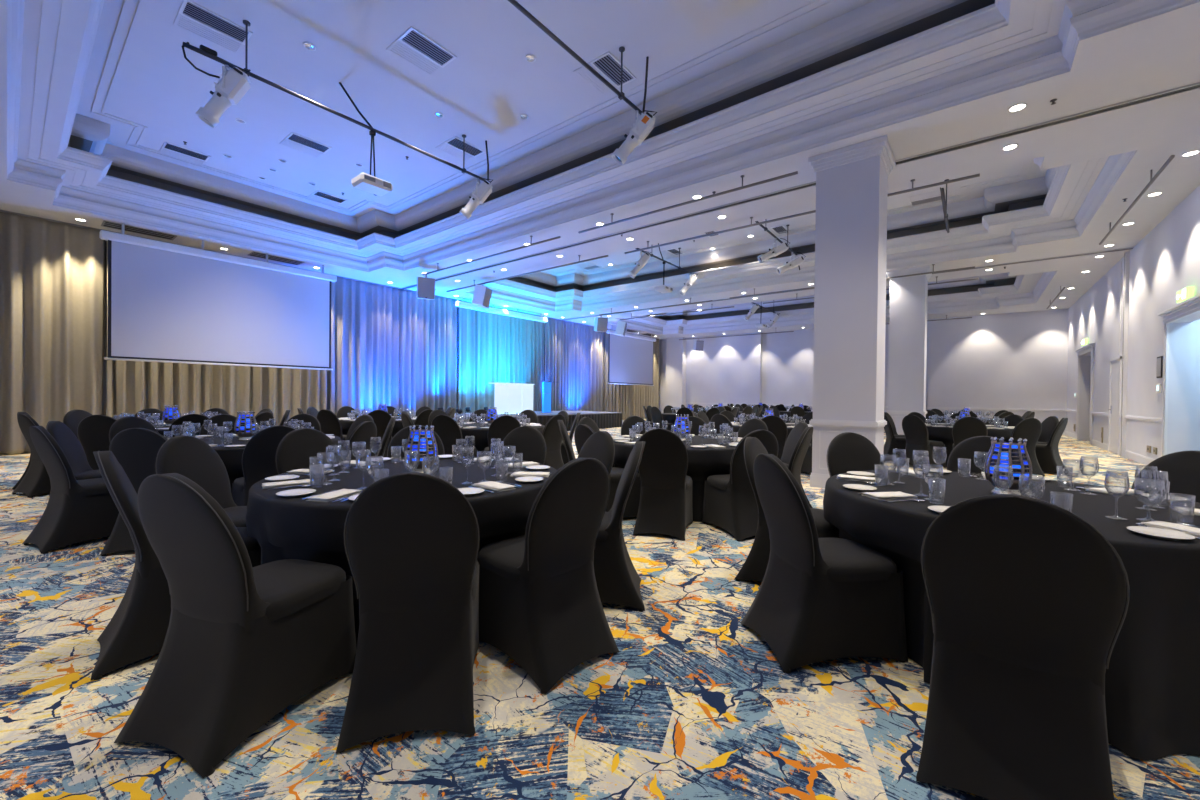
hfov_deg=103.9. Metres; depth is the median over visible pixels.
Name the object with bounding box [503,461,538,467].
folded napkin
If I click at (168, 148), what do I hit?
ceiling vent
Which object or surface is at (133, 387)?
curtain
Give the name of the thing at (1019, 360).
wall
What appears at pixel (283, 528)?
tablecloth
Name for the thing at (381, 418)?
banquet chair
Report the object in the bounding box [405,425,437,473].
lantern
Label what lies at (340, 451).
tumbler
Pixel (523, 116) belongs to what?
recessed light
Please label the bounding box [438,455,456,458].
plate
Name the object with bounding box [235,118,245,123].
recessed light
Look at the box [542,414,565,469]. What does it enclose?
banquet chair
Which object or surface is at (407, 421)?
banquet chair
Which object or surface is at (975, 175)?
bar
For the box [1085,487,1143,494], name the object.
folded napkin
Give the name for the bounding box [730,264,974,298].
bar
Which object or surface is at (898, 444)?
banquet chair
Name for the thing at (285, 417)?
banquet chair
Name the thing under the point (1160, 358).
framed notice
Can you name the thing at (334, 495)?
folded napkin
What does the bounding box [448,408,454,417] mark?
banquet chair
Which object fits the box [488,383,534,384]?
countertop
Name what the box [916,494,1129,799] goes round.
banquet chair
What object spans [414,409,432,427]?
banquet chair
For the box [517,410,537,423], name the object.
banquet chair
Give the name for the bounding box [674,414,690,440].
lantern
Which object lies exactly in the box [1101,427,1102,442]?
wall outlet
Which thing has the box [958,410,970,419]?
lantern
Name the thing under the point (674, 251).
ceiling vent
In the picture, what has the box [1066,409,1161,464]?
baseboard
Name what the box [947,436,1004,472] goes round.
banquet chair
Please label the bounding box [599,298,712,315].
bar
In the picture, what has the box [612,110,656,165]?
spotlight
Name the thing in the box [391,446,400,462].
tumbler
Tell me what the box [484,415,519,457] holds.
banquet chair
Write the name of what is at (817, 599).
banquet chair
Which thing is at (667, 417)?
tablecloth
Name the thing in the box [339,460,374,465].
folded napkin
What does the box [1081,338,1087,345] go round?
exit sign
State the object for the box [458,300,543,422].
curtain
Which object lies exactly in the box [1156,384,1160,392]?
wall control panel
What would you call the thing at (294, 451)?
banquet chair
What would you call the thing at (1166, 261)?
wall
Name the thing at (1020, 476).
water goblet
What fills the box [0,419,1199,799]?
floor
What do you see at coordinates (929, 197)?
projector
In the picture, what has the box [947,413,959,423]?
banquet chair
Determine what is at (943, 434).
tablecloth
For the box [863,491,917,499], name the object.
folded napkin
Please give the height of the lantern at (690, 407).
0.307 m
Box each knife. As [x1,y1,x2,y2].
[262,485,302,489]
[879,499,914,500]
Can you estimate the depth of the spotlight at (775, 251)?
11.64 m
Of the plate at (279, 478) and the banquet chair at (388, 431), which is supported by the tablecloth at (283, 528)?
the plate at (279, 478)
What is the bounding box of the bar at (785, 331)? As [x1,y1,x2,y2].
[679,331,793,339]
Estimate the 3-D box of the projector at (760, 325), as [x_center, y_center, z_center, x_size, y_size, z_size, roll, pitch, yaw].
[6.955,-3.568,20.321,0.393,0.875,0.480,1,1,38]
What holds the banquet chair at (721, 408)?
on the floor
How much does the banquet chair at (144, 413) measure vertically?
0.969 m
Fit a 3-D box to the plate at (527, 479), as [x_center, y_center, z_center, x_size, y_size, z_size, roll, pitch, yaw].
[-0.419,0.474,2.780,0.170,0.016,0.170,1,1,38]
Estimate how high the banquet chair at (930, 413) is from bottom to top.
0.969 m
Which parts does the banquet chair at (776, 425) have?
backrest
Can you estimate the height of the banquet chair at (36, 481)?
0.969 m
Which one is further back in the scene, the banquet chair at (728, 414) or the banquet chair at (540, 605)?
the banquet chair at (728, 414)
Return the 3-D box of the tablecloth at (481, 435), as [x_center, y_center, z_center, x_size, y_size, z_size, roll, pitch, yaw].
[-1.818,0.793,7.880,1.787,0.734,1.794,1,0,-7]
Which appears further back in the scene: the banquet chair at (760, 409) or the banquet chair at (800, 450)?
the banquet chair at (760, 409)
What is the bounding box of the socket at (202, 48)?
[199,44,216,56]
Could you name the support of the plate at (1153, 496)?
on the tablecloth at (1152, 676)
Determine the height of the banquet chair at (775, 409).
0.969 m
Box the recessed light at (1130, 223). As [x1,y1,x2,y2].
[1122,222,1134,225]
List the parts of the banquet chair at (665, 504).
backrest, seat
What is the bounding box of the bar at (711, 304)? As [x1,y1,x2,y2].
[620,304,733,319]
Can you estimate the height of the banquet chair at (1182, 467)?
0.969 m
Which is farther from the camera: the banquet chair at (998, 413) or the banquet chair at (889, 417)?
the banquet chair at (998, 413)
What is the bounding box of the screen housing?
[455,298,547,322]
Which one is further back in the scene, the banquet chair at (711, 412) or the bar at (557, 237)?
the banquet chair at (711, 412)
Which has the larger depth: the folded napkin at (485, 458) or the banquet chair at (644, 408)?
the banquet chair at (644, 408)
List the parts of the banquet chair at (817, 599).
backrest, seat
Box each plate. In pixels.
[196,435,213,436]
[224,445,245,447]
[265,475,299,481]
[276,489,315,496]
[311,464,337,468]
[348,494,358,499]
[367,457,390,461]
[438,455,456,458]
[458,487,483,495]
[497,457,518,461]
[515,476,543,482]
[526,465,549,469]
[615,440,628,442]
[691,445,706,447]
[843,484,876,491]
[847,471,874,476]
[924,468,950,473]
[928,506,950,513]
[1031,476,1052,480]
[1127,526,1195,540]
[1141,493,1190,501]
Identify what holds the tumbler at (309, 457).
on the tablecloth at (283, 528)
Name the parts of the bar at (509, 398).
light panel, light panel, light panel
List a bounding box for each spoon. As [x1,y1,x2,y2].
[268,485,309,489]
[289,474,316,475]
[887,499,924,501]
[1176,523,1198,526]
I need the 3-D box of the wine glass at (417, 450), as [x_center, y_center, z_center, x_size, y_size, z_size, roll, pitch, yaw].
[-1.012,0.375,2.518,0.076,0.205,0.076,1,1,38]
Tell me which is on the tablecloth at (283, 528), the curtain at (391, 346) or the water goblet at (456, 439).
the water goblet at (456, 439)
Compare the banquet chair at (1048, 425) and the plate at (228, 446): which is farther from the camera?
the banquet chair at (1048, 425)
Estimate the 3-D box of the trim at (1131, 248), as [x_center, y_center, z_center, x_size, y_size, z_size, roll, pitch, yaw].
[5.018,-3.474,15.694,17.200,0.040,0.120,1,1,38]
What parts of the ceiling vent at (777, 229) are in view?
frame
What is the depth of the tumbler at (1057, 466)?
2.77 m
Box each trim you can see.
[0,210,656,338]
[401,82,1199,288]
[562,247,1133,319]
[1117,260,1121,445]
[1120,251,1129,456]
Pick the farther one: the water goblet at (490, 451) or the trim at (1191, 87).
the trim at (1191, 87)
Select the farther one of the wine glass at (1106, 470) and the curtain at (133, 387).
the curtain at (133, 387)
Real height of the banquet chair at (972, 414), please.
0.969 m
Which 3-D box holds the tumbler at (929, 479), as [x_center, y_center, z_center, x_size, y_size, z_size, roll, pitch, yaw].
[1.654,0.448,2.306,0.070,0.120,0.070,1,1,38]
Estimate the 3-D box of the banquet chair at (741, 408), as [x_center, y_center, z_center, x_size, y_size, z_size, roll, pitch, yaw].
[5.165,0.674,17.993,0.480,0.969,0.639,1,1,42]
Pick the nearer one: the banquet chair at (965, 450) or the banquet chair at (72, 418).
the banquet chair at (965, 450)
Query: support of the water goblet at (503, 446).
on the tablecloth at (283, 528)
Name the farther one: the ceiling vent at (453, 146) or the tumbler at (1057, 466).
the ceiling vent at (453, 146)
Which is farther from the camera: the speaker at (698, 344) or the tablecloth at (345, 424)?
the speaker at (698, 344)
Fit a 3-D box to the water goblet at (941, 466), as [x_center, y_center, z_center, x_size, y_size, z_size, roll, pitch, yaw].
[1.696,0.420,2.396,0.088,0.175,0.088,1,1,38]
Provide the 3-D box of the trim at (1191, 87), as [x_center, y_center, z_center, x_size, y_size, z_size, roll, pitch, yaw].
[0.358,-3.476,9.805,17.200,0.040,0.120,1,1,38]
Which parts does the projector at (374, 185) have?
vent panel, socket panel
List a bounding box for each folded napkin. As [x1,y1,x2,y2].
[262,479,314,488]
[286,469,334,473]
[306,489,361,501]
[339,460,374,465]
[470,456,497,461]
[472,481,515,491]
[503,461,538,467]
[510,472,549,476]
[613,438,632,439]
[705,444,724,447]
[837,474,880,482]
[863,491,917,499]
[892,468,929,475]
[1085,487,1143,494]
[1136,521,1199,537]
[1173,507,1199,515]
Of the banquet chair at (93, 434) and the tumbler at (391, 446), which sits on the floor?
the banquet chair at (93, 434)
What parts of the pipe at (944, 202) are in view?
hanger rod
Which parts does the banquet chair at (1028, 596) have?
backrest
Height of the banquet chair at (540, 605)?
0.969 m
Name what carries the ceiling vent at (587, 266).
in the ceiling
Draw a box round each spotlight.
[195,65,250,127]
[459,178,492,219]
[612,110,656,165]
[628,251,650,278]
[678,273,697,295]
[744,303,758,320]
[758,238,789,262]
[767,313,779,328]
[776,252,805,274]
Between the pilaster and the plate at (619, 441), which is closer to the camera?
the plate at (619, 441)
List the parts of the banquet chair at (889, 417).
backrest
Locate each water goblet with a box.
[316,452,333,484]
[326,447,341,475]
[352,442,365,467]
[365,456,383,475]
[422,456,439,475]
[456,439,467,462]
[477,451,491,481]
[502,446,515,473]
[880,454,896,484]
[913,450,928,477]
[922,464,942,500]
[974,451,985,479]
[1018,474,1044,498]
[1062,459,1083,490]
[1134,478,1164,521]
[1141,470,1168,508]
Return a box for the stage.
[453,410,621,430]
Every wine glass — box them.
[327,445,341,480]
[337,441,349,472]
[356,450,370,488]
[370,437,381,466]
[404,450,418,470]
[460,447,473,483]
[892,449,906,483]
[913,456,929,496]
[932,446,946,479]
[993,465,1013,488]
[1079,456,1098,494]
[1104,470,1129,519]
[1134,465,1158,510]
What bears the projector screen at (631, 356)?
hanging from the ceiling
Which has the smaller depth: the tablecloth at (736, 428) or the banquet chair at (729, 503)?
the banquet chair at (729, 503)
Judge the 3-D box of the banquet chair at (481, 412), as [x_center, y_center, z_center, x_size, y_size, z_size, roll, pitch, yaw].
[-2.217,0.668,8.908,0.480,0.969,0.639,0,1,-21]
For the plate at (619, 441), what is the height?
0.016 m
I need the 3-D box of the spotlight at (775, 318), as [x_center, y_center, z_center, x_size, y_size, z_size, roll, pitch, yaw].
[7.986,-3.646,21.640,0.616,0.738,0.281,1,0,-8]
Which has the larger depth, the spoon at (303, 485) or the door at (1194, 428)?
the door at (1194, 428)
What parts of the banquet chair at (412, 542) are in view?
backrest, seat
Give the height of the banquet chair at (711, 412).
0.969 m
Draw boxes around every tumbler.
[309,457,322,477]
[309,464,323,487]
[340,451,350,468]
[374,469,388,481]
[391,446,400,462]
[439,467,452,483]
[452,445,460,460]
[496,460,507,481]
[512,453,522,471]
[875,464,887,486]
[897,457,908,476]
[928,478,945,504]
[958,458,970,477]
[1050,492,1072,511]
[1057,466,1072,487]
[1148,480,1169,505]
[1169,493,1195,524]
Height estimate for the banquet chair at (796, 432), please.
0.969 m
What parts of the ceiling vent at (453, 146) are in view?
frame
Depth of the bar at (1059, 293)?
14.51 m
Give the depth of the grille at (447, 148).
8.86 m
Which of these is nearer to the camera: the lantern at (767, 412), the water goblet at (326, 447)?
the water goblet at (326, 447)
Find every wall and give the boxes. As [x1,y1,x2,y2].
[103,240,603,422]
[659,309,1068,430]
[1066,185,1199,459]
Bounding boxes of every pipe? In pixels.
[181,20,490,181]
[508,0,648,114]
[635,243,691,273]
[755,221,799,269]
[940,179,949,232]
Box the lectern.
[542,374,551,411]
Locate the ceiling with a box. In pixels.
[0,0,1199,339]
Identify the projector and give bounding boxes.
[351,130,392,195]
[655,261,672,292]
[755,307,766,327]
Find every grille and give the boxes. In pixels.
[173,13,243,54]
[279,139,323,157]
[308,195,339,206]
[386,39,441,75]
[435,143,473,161]
[483,287,491,307]
[573,62,617,94]
[577,263,594,267]
[597,317,607,331]
[696,341,703,350]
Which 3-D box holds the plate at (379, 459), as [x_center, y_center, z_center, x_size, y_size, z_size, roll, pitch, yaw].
[-1.677,0.454,3.559,0.170,0.016,0.170,1,1,38]
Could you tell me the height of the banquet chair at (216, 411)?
0.969 m
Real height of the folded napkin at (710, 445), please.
0.018 m
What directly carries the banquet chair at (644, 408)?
on the floor
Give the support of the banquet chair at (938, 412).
on the floor
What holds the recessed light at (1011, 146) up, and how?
in the ceiling
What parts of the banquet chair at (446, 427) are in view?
backrest, seat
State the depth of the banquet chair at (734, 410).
13.43 m
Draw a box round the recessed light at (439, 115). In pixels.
[434,112,443,117]
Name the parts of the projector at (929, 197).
frame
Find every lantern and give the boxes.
[162,405,179,426]
[234,411,256,440]
[378,404,387,412]
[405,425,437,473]
[486,407,497,425]
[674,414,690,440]
[687,404,693,411]
[764,409,773,416]
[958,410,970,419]
[984,437,1032,495]
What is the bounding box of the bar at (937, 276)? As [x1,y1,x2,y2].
[763,276,977,303]
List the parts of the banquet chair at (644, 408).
backrest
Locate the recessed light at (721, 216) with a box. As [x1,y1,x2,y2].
[717,215,726,218]
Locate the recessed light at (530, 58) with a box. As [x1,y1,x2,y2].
[525,54,535,62]
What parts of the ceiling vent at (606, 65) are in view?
frame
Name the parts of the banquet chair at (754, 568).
backrest, seat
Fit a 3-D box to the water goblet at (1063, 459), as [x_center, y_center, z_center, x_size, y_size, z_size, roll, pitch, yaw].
[2.712,0.429,2.694,0.088,0.175,0.088,1,1,38]
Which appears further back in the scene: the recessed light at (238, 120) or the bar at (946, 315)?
the bar at (946, 315)
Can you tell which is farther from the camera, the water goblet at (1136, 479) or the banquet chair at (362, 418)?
the banquet chair at (362, 418)
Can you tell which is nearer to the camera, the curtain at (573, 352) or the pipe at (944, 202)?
the pipe at (944, 202)
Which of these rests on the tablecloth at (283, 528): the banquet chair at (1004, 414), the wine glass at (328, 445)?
the wine glass at (328, 445)
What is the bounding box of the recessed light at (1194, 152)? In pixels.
[1181,150,1199,156]
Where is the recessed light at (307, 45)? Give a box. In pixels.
[303,42,315,50]
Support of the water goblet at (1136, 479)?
on the tablecloth at (1152, 676)
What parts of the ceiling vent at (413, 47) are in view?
frame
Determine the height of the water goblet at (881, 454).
0.175 m
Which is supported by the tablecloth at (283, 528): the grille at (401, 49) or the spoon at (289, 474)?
the spoon at (289, 474)
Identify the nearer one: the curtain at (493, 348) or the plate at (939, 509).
the plate at (939, 509)
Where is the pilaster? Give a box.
[666,337,685,412]
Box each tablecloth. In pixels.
[79,424,168,440]
[200,435,341,493]
[246,456,556,648]
[340,417,414,437]
[458,423,544,456]
[613,435,738,521]
[662,413,705,423]
[732,422,811,442]
[779,411,812,422]
[823,470,1199,760]
[927,424,1012,466]
[939,417,996,424]
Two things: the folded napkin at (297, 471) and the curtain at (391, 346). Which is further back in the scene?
the curtain at (391, 346)
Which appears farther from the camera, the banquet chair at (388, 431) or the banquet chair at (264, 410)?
the banquet chair at (264, 410)
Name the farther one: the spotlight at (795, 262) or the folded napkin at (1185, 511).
the spotlight at (795, 262)
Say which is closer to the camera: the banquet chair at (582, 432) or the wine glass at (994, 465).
the wine glass at (994, 465)
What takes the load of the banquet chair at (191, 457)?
on the floor
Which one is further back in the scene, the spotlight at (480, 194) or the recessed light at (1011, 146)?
the spotlight at (480, 194)
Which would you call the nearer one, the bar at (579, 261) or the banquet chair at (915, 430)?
the banquet chair at (915, 430)
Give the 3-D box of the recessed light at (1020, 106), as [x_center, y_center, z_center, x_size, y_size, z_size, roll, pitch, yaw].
[4.838,-3.389,5.444,0.170,0.014,0.170,1,1,38]
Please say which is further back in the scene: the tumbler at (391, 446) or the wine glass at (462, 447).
the tumbler at (391, 446)
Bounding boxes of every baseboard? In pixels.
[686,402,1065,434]
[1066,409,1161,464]
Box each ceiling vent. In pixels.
[101,221,176,239]
[158,142,210,165]
[173,0,252,54]
[248,251,304,264]
[279,132,331,157]
[308,190,347,206]
[386,26,456,75]
[435,136,484,161]
[573,51,635,94]
[577,263,600,269]
[658,248,681,256]
[694,231,720,238]
[759,225,789,235]
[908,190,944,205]
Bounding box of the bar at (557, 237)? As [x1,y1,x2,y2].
[422,236,560,274]
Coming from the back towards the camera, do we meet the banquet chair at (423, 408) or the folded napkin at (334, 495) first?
the banquet chair at (423, 408)
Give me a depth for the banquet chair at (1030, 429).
7.82 m
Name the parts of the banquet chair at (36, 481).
backrest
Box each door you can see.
[1108,356,1121,454]
[1189,319,1199,450]
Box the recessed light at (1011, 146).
[1002,144,1018,150]
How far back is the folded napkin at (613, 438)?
5.47 m
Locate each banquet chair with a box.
[11,412,30,489]
[12,414,50,497]
[22,426,118,553]
[46,421,101,479]
[63,410,91,439]
[77,415,115,469]
[90,451,260,680]
[100,428,167,555]
[109,416,157,441]
[114,473,356,777]
[133,408,164,423]
[156,435,246,526]
[167,414,208,438]
[199,414,236,435]
[201,408,228,417]
[232,426,295,505]
[255,412,273,432]
[257,409,272,414]
[276,428,339,473]
[279,410,289,425]
[284,413,320,430]
[306,407,318,417]
[317,409,346,450]
[336,472,479,753]
[337,406,358,417]
[341,421,376,461]
[342,415,373,451]
[367,410,392,457]
[371,417,395,457]
[387,406,398,415]
[387,425,444,457]
[402,413,413,427]
[414,406,431,416]
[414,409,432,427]
[428,410,447,426]
[431,415,477,456]
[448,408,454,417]
[469,409,486,422]
[477,458,618,693]
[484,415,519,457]
[498,426,545,463]
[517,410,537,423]
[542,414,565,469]
[558,411,568,439]
[558,420,575,461]
[561,413,580,464]
[574,424,640,517]
[578,417,613,466]
[578,431,614,475]
[593,441,644,611]
[621,416,650,434]
[633,428,692,540]
[643,406,652,428]
[646,405,652,421]
[651,407,673,431]
[663,405,675,412]
[677,407,692,416]
[688,416,707,434]
[692,406,701,412]
[697,411,712,435]
[702,430,778,540]
[706,408,719,423]
[710,414,734,436]
[717,406,724,412]
[720,410,736,421]
[723,406,731,411]
[731,407,736,416]
[733,405,742,410]
[734,437,838,580]
[736,418,767,437]
[738,406,752,421]
[740,453,907,673]
[751,405,758,418]
[756,406,762,418]
[757,411,776,418]
[761,415,787,459]
[769,406,788,422]
[777,405,786,410]
[781,422,812,507]
[788,427,812,490]
[790,406,804,423]
[800,412,812,423]
[801,443,811,473]
[803,405,810,410]
[827,432,884,476]
[883,414,905,461]
[884,412,904,445]
[898,415,945,468]
[908,412,927,422]
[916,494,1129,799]
[926,410,939,423]
[931,409,944,416]
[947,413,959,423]
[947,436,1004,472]
[952,417,987,447]
[964,411,977,417]
[993,410,1007,417]
[995,412,1013,424]
[999,414,1023,426]
[1011,418,1044,476]
[1022,411,1030,418]
[1025,412,1034,418]
[1035,418,1069,475]
[1037,416,1058,443]
[1131,450,1199,502]
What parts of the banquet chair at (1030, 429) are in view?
backrest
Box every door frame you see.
[1075,343,1094,444]
[1157,294,1199,456]
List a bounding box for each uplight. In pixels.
[456,408,462,414]
[465,407,470,412]
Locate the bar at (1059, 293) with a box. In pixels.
[1046,286,1064,308]
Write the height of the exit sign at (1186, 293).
0.190 m
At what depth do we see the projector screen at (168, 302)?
10.61 m
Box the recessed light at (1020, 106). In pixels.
[1008,103,1026,111]
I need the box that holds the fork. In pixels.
[301,489,335,499]
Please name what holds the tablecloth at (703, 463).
on the round table
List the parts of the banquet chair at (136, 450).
backrest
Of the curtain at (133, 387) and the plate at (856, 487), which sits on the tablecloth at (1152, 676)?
the plate at (856, 487)
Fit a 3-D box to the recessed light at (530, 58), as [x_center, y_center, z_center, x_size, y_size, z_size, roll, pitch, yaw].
[-0.950,-4.657,6.402,0.150,0.012,0.150,1,1,38]
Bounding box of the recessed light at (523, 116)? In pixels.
[519,114,527,119]
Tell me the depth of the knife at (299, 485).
2.50 m
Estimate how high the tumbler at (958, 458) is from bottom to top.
0.120 m
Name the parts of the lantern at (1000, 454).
glass, lamp shade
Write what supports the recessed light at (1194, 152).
in the ceiling
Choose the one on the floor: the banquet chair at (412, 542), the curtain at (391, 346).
the banquet chair at (412, 542)
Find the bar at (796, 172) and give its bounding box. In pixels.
[578,171,797,233]
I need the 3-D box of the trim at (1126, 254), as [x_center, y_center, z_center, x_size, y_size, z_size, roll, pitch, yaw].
[11.928,-1.028,10.672,0.065,4.640,0.140,1,1,38]
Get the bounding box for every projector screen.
[99,223,336,369]
[607,325,655,385]
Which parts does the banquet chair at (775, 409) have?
backrest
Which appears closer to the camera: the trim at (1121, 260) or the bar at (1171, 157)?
the bar at (1171, 157)
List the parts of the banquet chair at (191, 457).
backrest, seat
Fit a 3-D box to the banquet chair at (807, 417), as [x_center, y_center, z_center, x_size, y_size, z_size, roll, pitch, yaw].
[4.154,0.732,9.558,0.639,0.969,0.480,0,1,-34]
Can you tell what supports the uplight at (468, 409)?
on the stage
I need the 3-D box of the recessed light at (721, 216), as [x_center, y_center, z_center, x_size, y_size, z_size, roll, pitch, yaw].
[2.293,-3.444,8.835,0.170,0.014,0.170,1,1,38]
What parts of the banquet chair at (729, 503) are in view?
seat, backrest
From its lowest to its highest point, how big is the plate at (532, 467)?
0.016 m
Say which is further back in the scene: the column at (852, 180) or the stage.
the stage
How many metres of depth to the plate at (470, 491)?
2.43 m
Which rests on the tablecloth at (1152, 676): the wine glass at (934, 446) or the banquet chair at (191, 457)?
the wine glass at (934, 446)
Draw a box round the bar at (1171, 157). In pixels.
[1099,155,1174,244]
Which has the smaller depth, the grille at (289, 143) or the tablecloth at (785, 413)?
the grille at (289, 143)
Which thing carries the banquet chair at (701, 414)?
on the floor
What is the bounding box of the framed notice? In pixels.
[1156,356,1162,377]
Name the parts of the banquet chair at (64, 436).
seat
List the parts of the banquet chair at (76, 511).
backrest, seat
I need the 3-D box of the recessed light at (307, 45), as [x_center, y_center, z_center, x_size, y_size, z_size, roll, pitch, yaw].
[-3.855,-4.687,6.228,0.150,0.012,0.150,1,1,38]
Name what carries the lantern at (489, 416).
on the tablecloth at (481, 435)
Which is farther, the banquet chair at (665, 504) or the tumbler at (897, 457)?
the banquet chair at (665, 504)
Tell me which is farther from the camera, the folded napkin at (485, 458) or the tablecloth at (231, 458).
the tablecloth at (231, 458)
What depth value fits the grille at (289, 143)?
8.81 m
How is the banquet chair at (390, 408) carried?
on the floor
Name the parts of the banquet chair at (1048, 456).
seat, backrest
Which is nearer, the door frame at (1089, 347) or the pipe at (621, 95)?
the pipe at (621, 95)
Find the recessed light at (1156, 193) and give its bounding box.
[1147,192,1162,196]
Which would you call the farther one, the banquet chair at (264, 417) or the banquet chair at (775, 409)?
the banquet chair at (775, 409)
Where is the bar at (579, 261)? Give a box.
[446,255,607,291]
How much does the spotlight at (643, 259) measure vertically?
0.738 m
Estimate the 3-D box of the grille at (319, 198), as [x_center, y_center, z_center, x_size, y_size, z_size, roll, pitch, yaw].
[-6.584,-4.755,11.206,0.300,0.014,0.660,1,1,38]
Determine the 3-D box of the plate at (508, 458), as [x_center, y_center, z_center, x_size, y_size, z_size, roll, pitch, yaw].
[-0.714,0.464,3.635,0.170,0.016,0.170,1,1,38]
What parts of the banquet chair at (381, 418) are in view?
backrest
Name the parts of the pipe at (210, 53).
hanger rod, hanger rod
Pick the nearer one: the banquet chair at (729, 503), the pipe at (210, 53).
the banquet chair at (729, 503)
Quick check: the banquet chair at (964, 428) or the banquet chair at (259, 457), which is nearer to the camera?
the banquet chair at (259, 457)
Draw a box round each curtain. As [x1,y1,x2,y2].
[0,212,104,454]
[106,241,326,425]
[330,277,456,420]
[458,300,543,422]
[544,317,603,411]
[603,329,658,419]
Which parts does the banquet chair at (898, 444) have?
backrest, seat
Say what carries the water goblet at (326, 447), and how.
on the tablecloth at (283, 528)
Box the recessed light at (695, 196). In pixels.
[692,195,701,198]
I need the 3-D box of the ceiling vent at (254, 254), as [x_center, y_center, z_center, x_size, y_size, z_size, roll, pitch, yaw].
[-8.197,-3.579,11.901,0.460,0.012,1.110,1,1,38]
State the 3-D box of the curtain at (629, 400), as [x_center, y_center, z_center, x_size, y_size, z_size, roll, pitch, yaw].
[1.806,-1.262,25.542,0.239,4.617,5.250,1,1,38]
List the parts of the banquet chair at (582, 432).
backrest, seat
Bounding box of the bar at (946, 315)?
[886,315,971,323]
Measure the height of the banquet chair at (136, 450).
0.969 m
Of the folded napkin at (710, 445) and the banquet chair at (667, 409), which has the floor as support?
the banquet chair at (667, 409)
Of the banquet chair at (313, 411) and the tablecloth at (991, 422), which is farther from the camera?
the tablecloth at (991, 422)
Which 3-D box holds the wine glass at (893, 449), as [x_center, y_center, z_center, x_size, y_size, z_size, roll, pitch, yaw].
[1.823,0.403,2.862,0.076,0.205,0.076,1,1,38]
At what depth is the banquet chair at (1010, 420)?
9.57 m
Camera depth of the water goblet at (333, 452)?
2.62 m
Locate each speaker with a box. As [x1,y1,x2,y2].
[417,275,434,299]
[472,284,491,307]
[594,315,607,331]
[615,320,626,335]
[693,339,703,350]
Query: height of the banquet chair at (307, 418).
0.969 m
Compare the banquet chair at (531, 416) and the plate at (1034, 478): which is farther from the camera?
the banquet chair at (531, 416)
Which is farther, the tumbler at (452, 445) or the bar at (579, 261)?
the bar at (579, 261)
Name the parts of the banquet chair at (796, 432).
backrest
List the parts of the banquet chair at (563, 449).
backrest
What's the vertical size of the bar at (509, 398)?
1.070 m
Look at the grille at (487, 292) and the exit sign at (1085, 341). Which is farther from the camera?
the exit sign at (1085, 341)
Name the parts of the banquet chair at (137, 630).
backrest, seat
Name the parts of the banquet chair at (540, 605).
seat, backrest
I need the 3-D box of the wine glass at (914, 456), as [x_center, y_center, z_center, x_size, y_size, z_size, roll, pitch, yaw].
[1.710,0.405,2.498,0.076,0.205,0.076,1,1,38]
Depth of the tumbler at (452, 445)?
3.60 m
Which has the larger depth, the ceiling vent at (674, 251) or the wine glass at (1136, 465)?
the ceiling vent at (674, 251)
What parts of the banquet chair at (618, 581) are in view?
seat, backrest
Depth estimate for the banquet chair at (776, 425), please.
7.56 m
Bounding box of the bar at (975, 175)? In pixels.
[625,173,979,253]
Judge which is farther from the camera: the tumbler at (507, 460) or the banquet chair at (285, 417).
the banquet chair at (285, 417)
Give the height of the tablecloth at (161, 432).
0.734 m
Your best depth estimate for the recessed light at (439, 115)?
7.73 m
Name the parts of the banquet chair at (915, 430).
backrest, seat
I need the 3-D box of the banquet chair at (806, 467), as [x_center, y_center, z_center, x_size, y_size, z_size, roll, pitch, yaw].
[3.573,0.740,7.769,0.480,0.969,0.639,0,0,-18]
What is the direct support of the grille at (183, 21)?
attached to the ceiling vent at (193, 18)
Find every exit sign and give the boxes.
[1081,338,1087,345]
[1176,286,1193,302]
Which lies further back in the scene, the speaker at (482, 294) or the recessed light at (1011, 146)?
the speaker at (482, 294)
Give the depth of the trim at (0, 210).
12.53 m
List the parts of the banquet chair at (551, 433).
backrest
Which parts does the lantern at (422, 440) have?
lamp shade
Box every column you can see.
[808,135,895,487]
[886,266,931,434]
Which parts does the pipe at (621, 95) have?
hanger rod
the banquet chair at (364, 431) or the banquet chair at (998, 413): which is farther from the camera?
the banquet chair at (998, 413)
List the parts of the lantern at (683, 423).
lamp shade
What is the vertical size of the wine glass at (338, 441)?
0.205 m
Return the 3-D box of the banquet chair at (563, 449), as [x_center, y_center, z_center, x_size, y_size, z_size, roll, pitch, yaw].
[-0.648,0.693,7.902,0.639,0.969,0.480,1,0,-3]
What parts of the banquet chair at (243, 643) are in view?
backrest, seat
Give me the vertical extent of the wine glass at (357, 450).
0.205 m
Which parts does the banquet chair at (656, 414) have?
backrest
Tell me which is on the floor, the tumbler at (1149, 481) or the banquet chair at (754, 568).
the banquet chair at (754, 568)
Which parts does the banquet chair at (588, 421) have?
backrest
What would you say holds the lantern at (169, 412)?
on the tablecloth at (161, 432)
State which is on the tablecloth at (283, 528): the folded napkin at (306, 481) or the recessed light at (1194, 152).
the folded napkin at (306, 481)
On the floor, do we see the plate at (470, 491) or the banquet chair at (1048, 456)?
the banquet chair at (1048, 456)
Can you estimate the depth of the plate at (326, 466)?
3.20 m
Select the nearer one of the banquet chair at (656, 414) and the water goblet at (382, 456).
the water goblet at (382, 456)
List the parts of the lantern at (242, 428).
lamp shade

